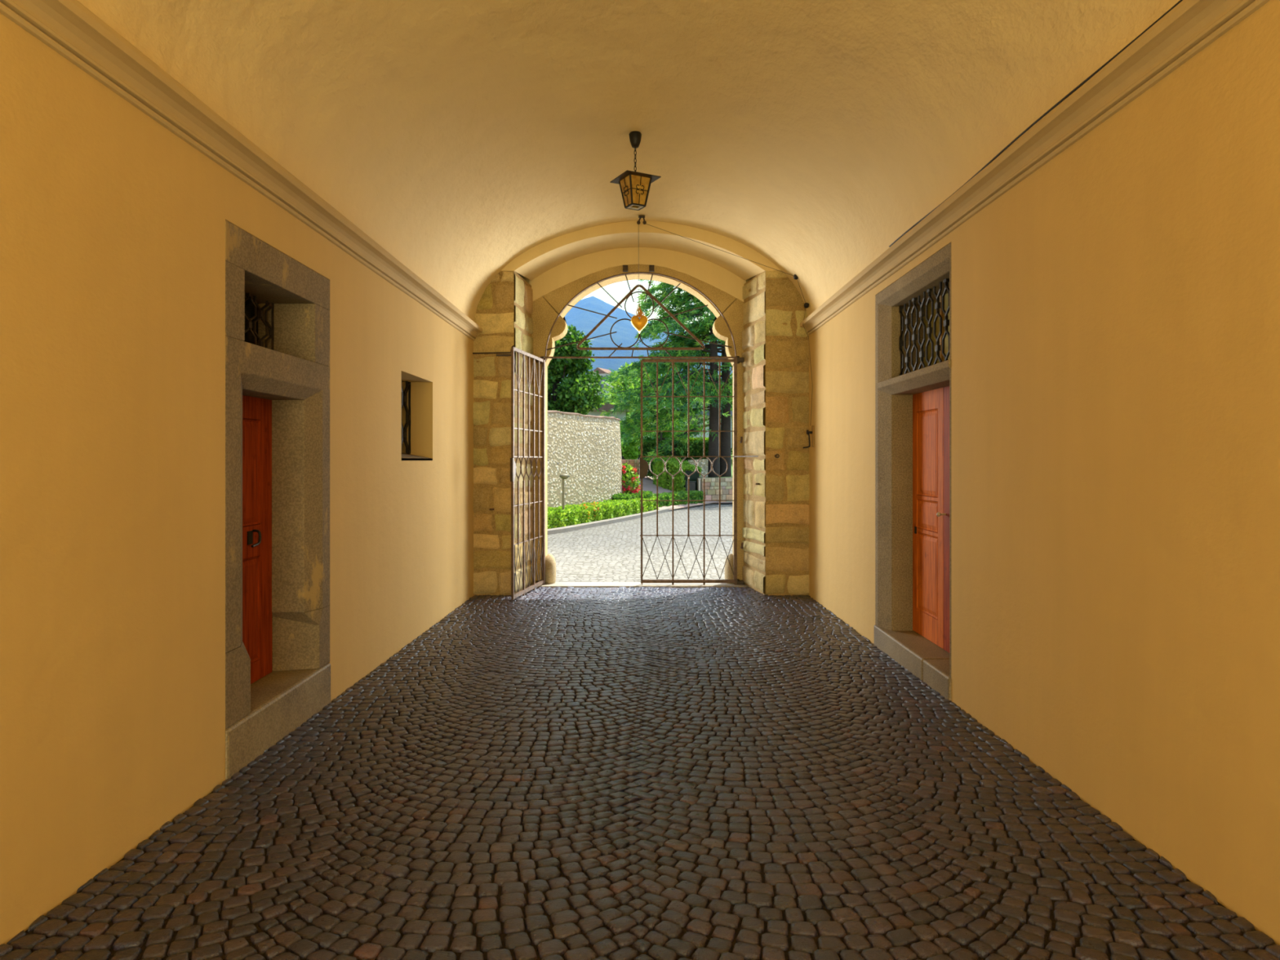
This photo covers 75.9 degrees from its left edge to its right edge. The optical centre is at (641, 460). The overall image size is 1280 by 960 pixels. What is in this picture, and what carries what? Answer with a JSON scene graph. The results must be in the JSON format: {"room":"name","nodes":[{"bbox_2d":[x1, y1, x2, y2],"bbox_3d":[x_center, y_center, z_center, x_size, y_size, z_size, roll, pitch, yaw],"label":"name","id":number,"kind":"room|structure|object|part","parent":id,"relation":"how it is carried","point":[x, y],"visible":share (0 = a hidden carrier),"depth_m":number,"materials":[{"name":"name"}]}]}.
{"room":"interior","nodes":[
{"label":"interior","id":0,"kind":"room"},
{"bbox_2d":[0,13,473,944],"bbox_3d":[-2.331,0.075,2.750,0.450,3.450,17.500,0,0,0],"label":"wall","id":1,"kind":"structure","parent":0,"point":[113,224],"depth_m":3.38,"materials":[{"name":"paint"}]},
{"bbox_2d":[0,0,482,340],"bbox_3d":[-2.057,-1.558,2.180,0.138,0.246,16.360,0,0,0],"label":"trim","id":2,"kind":"structure","parent":1,"relation":"attached to","point":[67,27],"depth_m":3.75,"materials":[{"name":"paint"}]},
{"bbox_2d":[225,219,330,779],"bbox_3d":[-2.297,0.266,4.848,0.406,2.968,1.397,0,0,0],"label":"door","id":3,"kind":"structure","parent":1,"relation":"in","point":[277,666],"depth_m":5.12,"materials":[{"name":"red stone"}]},
{"bbox_3d":[-2.475,-0.820,4.800,0.010,0.440,1.000,0,0,0],"label":"dark pane","id":4,"kind":"part","parent":3,"relation":"part of","materials":[{"name":"black glass"}]},
{"bbox_3d":[-2.376,0.915,4.850,0.013,0.650,0.500,0,0,0],"label":"panel","id":5,"kind":"part","parent":3,"relation":"part of","materials":[{"name":"red wood"}]},
{"bbox_3d":[-2.376,0.075,4.850,0.013,0.650,0.500,0,0,0],"label":"panel","id":6,"kind":"part","parent":3,"relation":"part of","materials":[{"name":"red wood"}]},
{"bbox_2d":[244,293,274,350],"bbox_3d":[-2.380,-0.820,4.820,0.025,0.415,0.958,0,0,0],"label":"grille","id":7,"kind":"object","parent":3,"relation":"attached to","point":[268,322],"depth_m":5.15,"materials":[{"name":"metal"}]},
{"bbox_2d":[401,381,432,460],"bbox_3d":[-2.268,-0.403,7.736,0.324,0.816,1.120,0,0,0],"label":"window","id":8,"kind":"structure","parent":1,"relation":"in","point":[407,455],"depth_m":8.16,"materials":[{"name":"black metal"}]},
{"bbox_2d":[401,381,410,453],"bbox_3d":[-2.345,-0.427,7.741,0.037,0.768,1.108,0,0,0],"label":"grille","id":9,"kind":"object","parent":8,"relation":"attached to","point":[407,388],"depth_m":8.17,"materials":[{"name":"black metal"}]},
{"bbox_3d":[-2.263,-0.035,7.736,0.314,0.080,1.080,0,0,0],"label":"sill","id":10,"kind":"part","parent":8,"relation":"part of","materials":[{"name":"grey stone"}]},
{"bbox_2d":[473,271,533,595],"bbox_3d":[-1.787,-0.315,10.732,0.637,4.130,0.941,0,0,0],"label":"stone pillar","id":11,"kind":"structure","parent":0,"point":[504,309],"depth_m":10.29,"materials":[{"name":"beige stone"}]},
{"bbox_2d":[510,346,545,599],"bbox_3d":[-1.480,0.160,10.521,0.131,3.130,1.368,0,0,10],"label":"gate leaf","id":12,"kind":"object","parent":11,"relation":"attached to","point":[540,360],"visible":0.94,"depth_m":10.48,"materials":[{"name":"metal"}]},
{"bbox_2d":[472,345,514,355],"bbox_3d":[-1.778,-1.341,10.160,0.635,0.107,0.199,0,0,27],"label":"rod","id":13,"kind":"object","parent":12,"relation":"attached to","point":[513,345],"visible":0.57,"depth_m":10.16,"materials":[{"name":"metal"}]},
{"bbox_3d":[-1.440,-1.342,10.495,0.024,0.040,1.270,0,0,10],"label":"rail","id":14,"kind":"part","parent":12,"relation":"part of","materials":[{"name":"metal"}]},
{"bbox_3d":[-1.440,1.650,10.495,0.024,0.045,1.270,0,0,10],"label":"rail","id":15,"kind":"part","parent":12,"relation":"part of","materials":[{"name":"metal"}]},
{"bbox_2d":[515,271,732,365],"bbox_3d":[0.000,-0.925,11.550,18.000,5.350,0.100,0,0,0],"label":"wall","id":16,"kind":"structure","parent":0,"point":[516,272],"depth_m":11.54,"materials":[{"name":"paint"}]},
{"bbox_2d":[77,0,1179,320],"bbox_3d":[0.000,-2.319,2.160,4.216,1.378,16.320,0,0,0],"label":"ceiling","id":17,"kind":"structure","parent":0,"point":[463,138],"depth_m":5.80,"materials":[{"name":"paint"}]},
{"bbox_2d":[609,130,661,210],"bbox_3d":[-0.055,-2.643,7.480,0.344,0.678,0.344,0,0,-28],"label":"hanging lantern","id":18,"kind":"object","parent":17,"relation":"hanging from","point":[634,186],"visible":1,"depth_m":7.42,"materials":[{"name":"black metal"}]},
{"bbox_3d":[-0.055,-2.583,7.480,0.344,0.055,0.344,0,0,-28],"label":"roof plate","id":19,"kind":"part","parent":18,"relation":"part of","materials":[{"name":"metal"}]},
{"bbox_3d":[-0.055,-2.438,7.480,0.236,0.267,0.236,0,0,-28],"label":"iron frame","id":20,"kind":"part","parent":18,"relation":"part of","materials":[{"name":"black metal"}]},
{"bbox_3d":[-0.055,-2.748,7.480,0.021,0.299,0.021,0,0,17],"label":"chain","id":21,"kind":"part","parent":18,"relation":"part of","materials":[{"name":"black metal"}]},
{"bbox_2d":[636,215,646,224],"bbox_3d":[0.004,-2.938,10.050,0.117,0.100,0.060,0,0,0],"label":"pulley","id":22,"kind":"object","parent":17,"relation":"attached to","point":[638,222],"visible":1,"depth_m":10.04,"materials":[{"name":"metal"}]},
{"bbox_2d":[638,223,812,419],"bbox_3d":[1.028,-1.666,10.525,2.130,2.492,1.094,0,0,0],"label":"cable","id":23,"kind":"object","parent":22,"relation":"hanging from","point":[646,224],"visible":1,"depth_m":10.04,"materials":[{"name":"brown plastic"}]},
{"bbox_2d":[804,302,808,307],"bbox_3d":[2.047,-1.901,10.080,0.093,0.069,0.068,0,0,0],"label":"guide","id":24,"kind":"object","parent":17,"relation":"attached to","point":[806,304],"visible":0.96,"depth_m":10.05,"materials":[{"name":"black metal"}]},
{"bbox_2d":[0,586,1279,959],"bbox_3d":[0.000,1.615,2.506,5.000,0.245,17.012,0,0,0],"label":"floor","id":25,"kind":"structure","parent":0,"point":[544,773],"depth_m":3.58,"materials":[{"name":"grey stone"}]},
{"bbox_2d":[527,582,748,587],"bbox_3d":[-0.050,1.745,11.175,3.000,0.110,0.370,0,0,0],"label":"threshold","id":26,"kind":"object","parent":25,"relation":"on","point":[562,584],"depth_m":11.10,"materials":[{"name":"grey stone"}]},
{"bbox_2d":[545,553,555,583],"bbox_3d":[-1.264,1.495,11.300,0.180,0.410,0.284,0,0,0],"label":"guard stone","id":27,"kind":"object","parent":26,"relation":"on","point":[550,563],"visible":0.88,"depth_m":11.18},
{"bbox_2d":[724,553,733,583],"bbox_3d":[1.236,1.495,11.300,0.180,0.410,0.284,0,0,0],"label":"guard stone","id":28,"kind":"object","parent":26,"relation":"on","point":[729,575],"visible":0.7,"depth_m":11.19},
{"bbox_2d":[500,220,780,302],"bbox_3d":[0.000,-2.814,10.900,7.200,1.372,1.200,0,0,0],"label":"wall","id":29,"kind":"structure","parent":0,"point":[551,264],"depth_m":10.85,"materials":[{"name":"paint"}]},
{"bbox_2d":[522,263,755,583],"bbox_3d":[0.000,-0.680,11.365,3.240,4.839,0.330,0,0,0],"label":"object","id":30,"kind":"structure","parent":29,"relation":"attached to","point":[547,308],"depth_m":11.20,"materials":[{"name":"stone"}]},
{"bbox_2d":[742,270,809,595],"bbox_3d":[1.738,-0.325,10.733,0.735,4.150,0.941,0,0,0],"label":"pillar","id":31,"kind":"structure","parent":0,"point":[775,354],"depth_m":10.30,"materials":[{"name":"beige stone"}]},
{"bbox_2d":[639,355,779,585],"bbox_3d":[0.998,0.155,10.984,1.960,3.130,0.717,0,0,27],"label":"gate leaf","id":32,"kind":"object","parent":31,"relation":"attached to","point":[643,464],"visible":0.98,"depth_m":11.11,"materials":[{"name":"metal"}]},
{"bbox_2d":[544,265,736,359],"bbox_3d":[-0.009,-1.997,11.092,2.600,1.282,0.115,0,0,0],"label":"fanlight","id":33,"kind":"object","parent":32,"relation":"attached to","point":[639,324],"visible":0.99,"depth_m":11.11,"materials":[{"name":"metal"}]},
{"bbox_3d":[0.640,-1.347,11.120,1.270,0.040,0.024,0,0,0],"label":"rail","id":34,"kind":"part","parent":32,"relation":"part of","materials":[{"name":"metal"}]},
{"bbox_3d":[0.640,1.645,11.120,1.270,0.045,0.024,0,0,0],"label":"rail","id":35,"kind":"part","parent":32,"relation":"part of","materials":[{"name":"metal"}]},
{"bbox_3d":[1.490,-0.050,10.671,0.058,0.057,0.965,0,0,-27],"label":"stay rod","id":36,"kind":"part","parent":32,"relation":"part of","materials":[{"name":"metal"}]},
{"bbox_2d":[808,0,1279,945],"bbox_3d":[2.331,0.075,2.750,0.450,3.450,17.500,0,0,0],"label":"wall","id":37,"kind":"structure","parent":0,"point":[1115,311],"depth_m":3.55,"materials":[{"name":"paint"}]},
{"bbox_2d":[803,425,813,448],"bbox_3d":[2.038,-0.281,10.016,0.136,0.278,0.079,0,0,0],"label":"hook","id":38,"kind":"object","parent":37,"relation":"attached to","point":[808,432],"depth_m":9.99,"materials":[{"name":"black metal"}]},
{"bbox_3d":[2.031,-0.256,10.013,0.123,0.228,0.074,0,0,0],"label":"crank handle","id":39,"kind":"part","parent":38,"relation":"part of","materials":[{"name":"black metal"}]},
{"bbox_2d":[874,242,951,700],"bbox_3d":[2.284,0.134,6.475,0.391,3.233,1.810,0,0,0],"label":"door","id":40,"kind":"structure","parent":37,"relation":"in","point":[913,625],"depth_m":6.84,"materials":[{"name":"wood"}]},
{"bbox_2d":[898,278,949,375],"bbox_3d":[2.245,-1.008,6.385,0.031,0.689,1.458,0,0,0],"label":"grille","id":41,"kind":"object","parent":40,"relation":"attached to","point":[904,317],"depth_m":6.54,"materials":[{"name":"black metal"}]},
{"bbox_3d":[2.356,0.940,6.750,0.013,0.660,0.500,0,0,0],"label":"panel","id":42,"kind":"part","parent":40,"relation":"part of","materials":[{"name":"red wood"}]},
{"bbox_3d":[2.356,0.455,6.750,0.013,0.250,0.500,0,0,0],"label":"panel","id":43,"kind":"part","parent":40,"relation":"part of","materials":[{"name":"red wood"}]},
{"bbox_3d":[2.356,-0.055,6.750,0.013,0.710,0.500,0,0,0],"label":"panel","id":44,"kind":"part","parent":40,"relation":"part of","materials":[{"name":"red wood"}]},
{"bbox_3d":[2.445,-1.000,6.400,0.010,0.800,1.600,0,0,0],"label":"transom pane","id":45,"kind":"part","parent":40,"relation":"part of","materials":[{"name":"black metal"}]},
{"bbox_3d":[2.315,0.420,6.330,0.070,0.034,0.036,0,0,0],"label":"knob","id":46,"kind":"part","parent":40,"relation":"part of","materials":[{"name":"gold metal"}]},
{"bbox_2d":[800,0,1270,335],"bbox_3d":[2.057,-1.628,2.180,0.138,0.246,16.360,0,0,0],"label":"trim","id":47,"kind":"structure","parent":37,"relation":"attached to","point":[1191,26],"depth_m":3.90,"materials":[{"name":"paint"}]},
{"bbox_2d":[888,0,1182,247],"bbox_3d":[2.002,-1.707,3.900,0.019,0.038,5.400,0,0,0],"label":"cable","id":48,"kind":"object","parent":47,"relation":"on","point":[1180,1],"visible":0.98,"depth_m":3.96,"materials":[{"name":"black metal"}]},
{"label":"outside","id":49,"kind":"structure","parent":0,"visible":0},
{"bbox_2d":[587,403,634,421],"bbox_3d":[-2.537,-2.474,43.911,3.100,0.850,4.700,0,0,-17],"label":"house","id":50,"kind":"structure","parent":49,"point":[609,406],"depth_m":41.90,"materials":[{"name":"grey"}]},
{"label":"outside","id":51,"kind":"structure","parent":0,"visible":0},
{"bbox_2d":[560,296,732,382],"bbox_3d":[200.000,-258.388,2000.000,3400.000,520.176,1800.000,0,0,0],"label":"mountain","id":52,"kind":"structure","parent":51,"point":[585,321],"depth_m":1988.82},
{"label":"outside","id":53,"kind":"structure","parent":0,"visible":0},
{"bbox_2d":[547,502,732,582],"bbox_3d":[0.000,1.710,35.670,28.000,0.001,48.660,0,0,0],"label":"paving","id":54,"kind":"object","parent":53,"point":[609,553],"depth_m":15.76,"materials":[{"name":"grey stone"}]},
{"bbox_2d":[547,410,622,507],"bbox_3d":[-4.524,0.218,22.195,6.235,3.064,12.860,0,0,14],"label":"wall","id":55,"kind":"structure","parent":54,"relation":"on","point":[586,448],"depth_m":22.76,"materials":[{"name":"stone"}]},
{"bbox_2d":[547,502,721,534],"bbox_3d":[0.178,1.660,25.204,2.877,0.120,25.088,0,0,32],"label":"curb","id":56,"kind":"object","parent":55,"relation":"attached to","point":[588,525],"depth_m":21.88,"materials":[{"name":"stone"}]},
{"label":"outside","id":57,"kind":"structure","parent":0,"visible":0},
{"label":"garden bed","id":58,"kind":"object","parent":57,"visible":0},
{"bbox_2d":[559,474,569,522],"bbox_3d":[-1.863,0.995,19.900,0.260,1.310,0.254,0,0,0],"label":"garden lamp","id":59,"kind":"object","parent":58,"relation":"on","point":[563,477],"visible":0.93,"depth_m":19.88,"materials":[{"name":"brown metal"}]},
{"bbox_2d":[547,324,604,414],"bbox_3d":[-3.180,-2.066,29.410,3.499,7.140,3.550,0,0,-35],"label":"broadleaf tree","id":60,"kind":"object","parent":58,"relation":"on","point":[577,392],"visible":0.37,"depth_m":28.71,"materials":[{"name":"green plant"}]},
{"bbox_2d":[590,501,599,521],"bbox_3d":[-1.289,1.395,21.590,0.382,0.611,0.334,0,0,0],"label":"clump","id":61,"kind":"object","parent":58,"relation":"on","point":[594,501],"visible":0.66,"depth_m":21.57,"materials":[{"name":"green plant"}]},
{"bbox_2d":[547,495,659,528],"bbox_3d":[-2.825,1.449,20.522,3.038,0.660,13.983,0,0,35],"label":"hedge","id":62,"kind":"object","parent":58,"relation":"on","point":[573,514],"visible":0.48,"depth_m":21.62,"materials":[{"name":"green plant"}]},
{"bbox_2d":[621,462,640,493],"bbox_3d":[-0.510,0.849,25.623,0.997,1.623,1.050,0,0,0],"label":"flowering shrub","id":63,"kind":"object","parent":58,"relation":"on","point":[630,482],"visible":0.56,"depth_m":25.32,"materials":[{"name":"green plant"}]},
{"bbox_2d":[612,490,655,509],"bbox_3d":[-0.337,1.345,25.383,0.786,0.776,2.755,0,0,27],"label":"shrub","id":64,"kind":"object","parent":58,"relation":"on","point":[646,494],"visible":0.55,"depth_m":25.04,"materials":[{"name":"green plant"}]},
{"bbox_2d":[652,455,702,491],"bbox_3d":[1.376,0.730,33.187,1.376,1.871,2.581,0,0,-31],"label":"clipped hedge","id":65,"kind":"object","parent":58,"relation":"on","point":[673,465],"visible":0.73,"depth_m":32.52,"materials":[{"name":"green plant"}]},
{"bbox_2d":[653,489,706,507],"bbox_3d":[0.962,1.399,28.604,0.778,0.608,5.554,0,0,26],"label":"hedge","id":66,"kind":"object","parent":58,"relation":"on","point":[695,495],"visible":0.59,"depth_m":29.08,"materials":[{"name":"green plant"}]},
{"bbox_2d":[685,480,696,491],"bbox_3d":[1.877,1.230,31.200,0.380,0.840,0.340,0,0,0],"label":"litter bin","id":67,"kind":"object","parent":58,"relation":"on","point":[691,483],"visible":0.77,"depth_m":31.05,"materials":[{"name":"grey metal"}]},
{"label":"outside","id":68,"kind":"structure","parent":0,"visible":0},
{"bbox_2d":[638,475,719,510],"bbox_3d":[0.250,1.164,31.150,6.100,0.968,12.700,0,0,0],"label":"garden path","id":69,"kind":"structure","parent":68,"point":[647,482],"depth_m":32.17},
{"bbox_2d":[697,478,701,490],"bbox_3d":[2.197,1.180,31.000,0.100,0.960,0.100,0,0,0],"label":"bollard","id":70,"kind":"object","parent":69,"relation":"on","point":[699,479],"visible":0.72,"depth_m":30.96,"materials":[{"name":"silver metal"}]},
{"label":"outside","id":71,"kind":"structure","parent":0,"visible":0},
{"bbox_2d":[638,399,732,448],"bbox_3d":[2.385,-2.138,49.940,5.300,2.900,6.700,0,0,-11],"label":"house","id":72,"kind":"structure","parent":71,"point":[708,415],"depth_m":47.06,"materials":[{"name":"grey"}]},
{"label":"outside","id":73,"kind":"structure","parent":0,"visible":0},
{"label":"path","id":74,"kind":"object","parent":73,"visible":0},
{"bbox_2d":[697,477,732,502],"bbox_3d":[4.360,1.200,33.091,4.564,1.000,0.390,0,0,-25],"label":"wall","id":75,"kind":"structure","parent":74,"relation":"on","point":[712,484],"depth_m":32.27,"materials":[{"name":"grey stone"}]},
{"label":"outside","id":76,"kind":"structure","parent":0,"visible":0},
{"bbox_2d":[637,466,732,490],"bbox_3d":[0.000,1.050,42.250,28.000,1.300,19.500,0,0,0],"label":"ground","id":77,"kind":"structure","parent":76,"point":[731,466],"depth_m":34.49,"materials":[{"name":"green plant"}]},
{"bbox_2d":[609,401,640,459],"bbox_3d":[-1.042,-1.381,45.796,3.110,3.984,2.667,0,0,0],"label":"leafy tree","id":78,"kind":"object","parent":77,"relation":"on","point":[630,451],"visible":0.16,"depth_m":45.54,"materials":[{"name":"green plant"}]},
{"bbox_2d":[622,459,639,474],"bbox_3d":[-1.225,0.315,38.130,2.350,0.670,0.339,0,0,0],"label":"wall","id":79,"kind":"structure","parent":77,"relation":"on","point":[634,463],"depth_m":37.98,"materials":[{"name":"beige stone"}]},
{"bbox_2d":[620,396,689,448],"bbox_3d":[0.858,-1.649,40.637,4.922,4.705,4.461,0,0,-23],"label":"cedar tree","id":80,"kind":"object","parent":77,"relation":"on","point":[664,435],"visible":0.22,"depth_m":40.41,"materials":[{"name":"green plant"}]},
{"bbox_2d":[586,279,732,477],"bbox_3d":[2.932,-4.499,34.373,9.846,10.704,9.382,0,0,16],"label":"cedar tree","id":81,"kind":"object","parent":77,"relation":"on","point":[632,400],"visible":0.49,"depth_m":33.59,"materials":[{"name":"green plant"}]},
{"bbox_2d":[638,440,708,478],"bbox_3d":[1.650,-0.021,35.865,3.640,1.724,1.741,0,0,0],"label":"clipped hedge","id":82,"kind":"object","parent":77,"relation":"on","point":[697,450],"visible":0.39,"depth_m":35.44,"materials":[{"name":"green plant"}]},
{"bbox_2d":[619,289,732,476],"bbox_3d":[2.821,-4.949,34.528,6.689,11.604,7.583,0,0,-27],"label":"cedar tree","id":83,"kind":"object","parent":77,"relation":"on","point":[726,448],"visible":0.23,"depth_m":35.16,"materials":[{"name":"green plant"}]},
{"bbox_2d":[680,436,708,441],"bbox_3d":[2.693,-0.130,37.144,1.713,1.867,1.133,0,0,-19],"label":"clipped hedge","id":84,"kind":"object","parent":77,"relation":"on","point":[692,439],"visible":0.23,"depth_m":36.69,"materials":[{"name":"green plant"}]},
{"bbox_2d":[688,458,707,477],"bbox_3d":[2.400,0.425,34.350,1.000,0.950,1.300,0,0,0],"label":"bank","id":85,"kind":"object","parent":77,"relation":"on","point":[703,463],"visible":0.38,"depth_m":34.19,"materials":[{"name":"grey stone"}]},
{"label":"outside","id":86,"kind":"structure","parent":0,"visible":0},
{"bbox_2d":[551,394,732,466],"bbox_3d":[10.000,-13.224,190.000,260.000,27.648,280.000,0,0,0],"label":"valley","id":87,"kind":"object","parent":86,"point":[608,402],"depth_m":246.36,"materials":[{"name":"green plant"}]},
{"bbox_2d":[591,367,611,377],"bbox_3d":[-12.739,-27.963,273.148,6.700,5.000,7.700,0,0,26],"label":"house","id":88,"kind":"structure","parent":87,"relation":"on","point":[602,371],"depth_m":269.58,"materials":[{"name":"grey"}]},
{"bbox_2d":[597,380,618,400],"bbox_3d":[-9.246,-19.329,228.139,5.700,5.000,7.700,0,0,26],"label":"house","id":89,"kind":"structure","parent":87,"relation":"on","point":[602,384],"depth_m":224.70,"materials":[{"name":"grey"}]},
{"bbox_2d":[600,361,677,459],"bbox_3d":[0.151,-3.179,54.510,5.894,7.569,5.558,0,0,21],"label":"leafy tree","id":90,"kind":"object","parent":87,"relation":"on","point":[626,364],"visible":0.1,"depth_m":54.60,"materials":[{"name":"green plant"}]},
{"bbox_2d":[718,373,732,454],"bbox_3d":[5.909,-2.910,60.278,6.784,7.033,6.310,0,0,0],"label":"leafy tree","id":91,"kind":"object","parent":87,"relation":"on","point":[731,373],"visible":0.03,"depth_m":58.77,"materials":[{"name":"green plant"}]}
]}

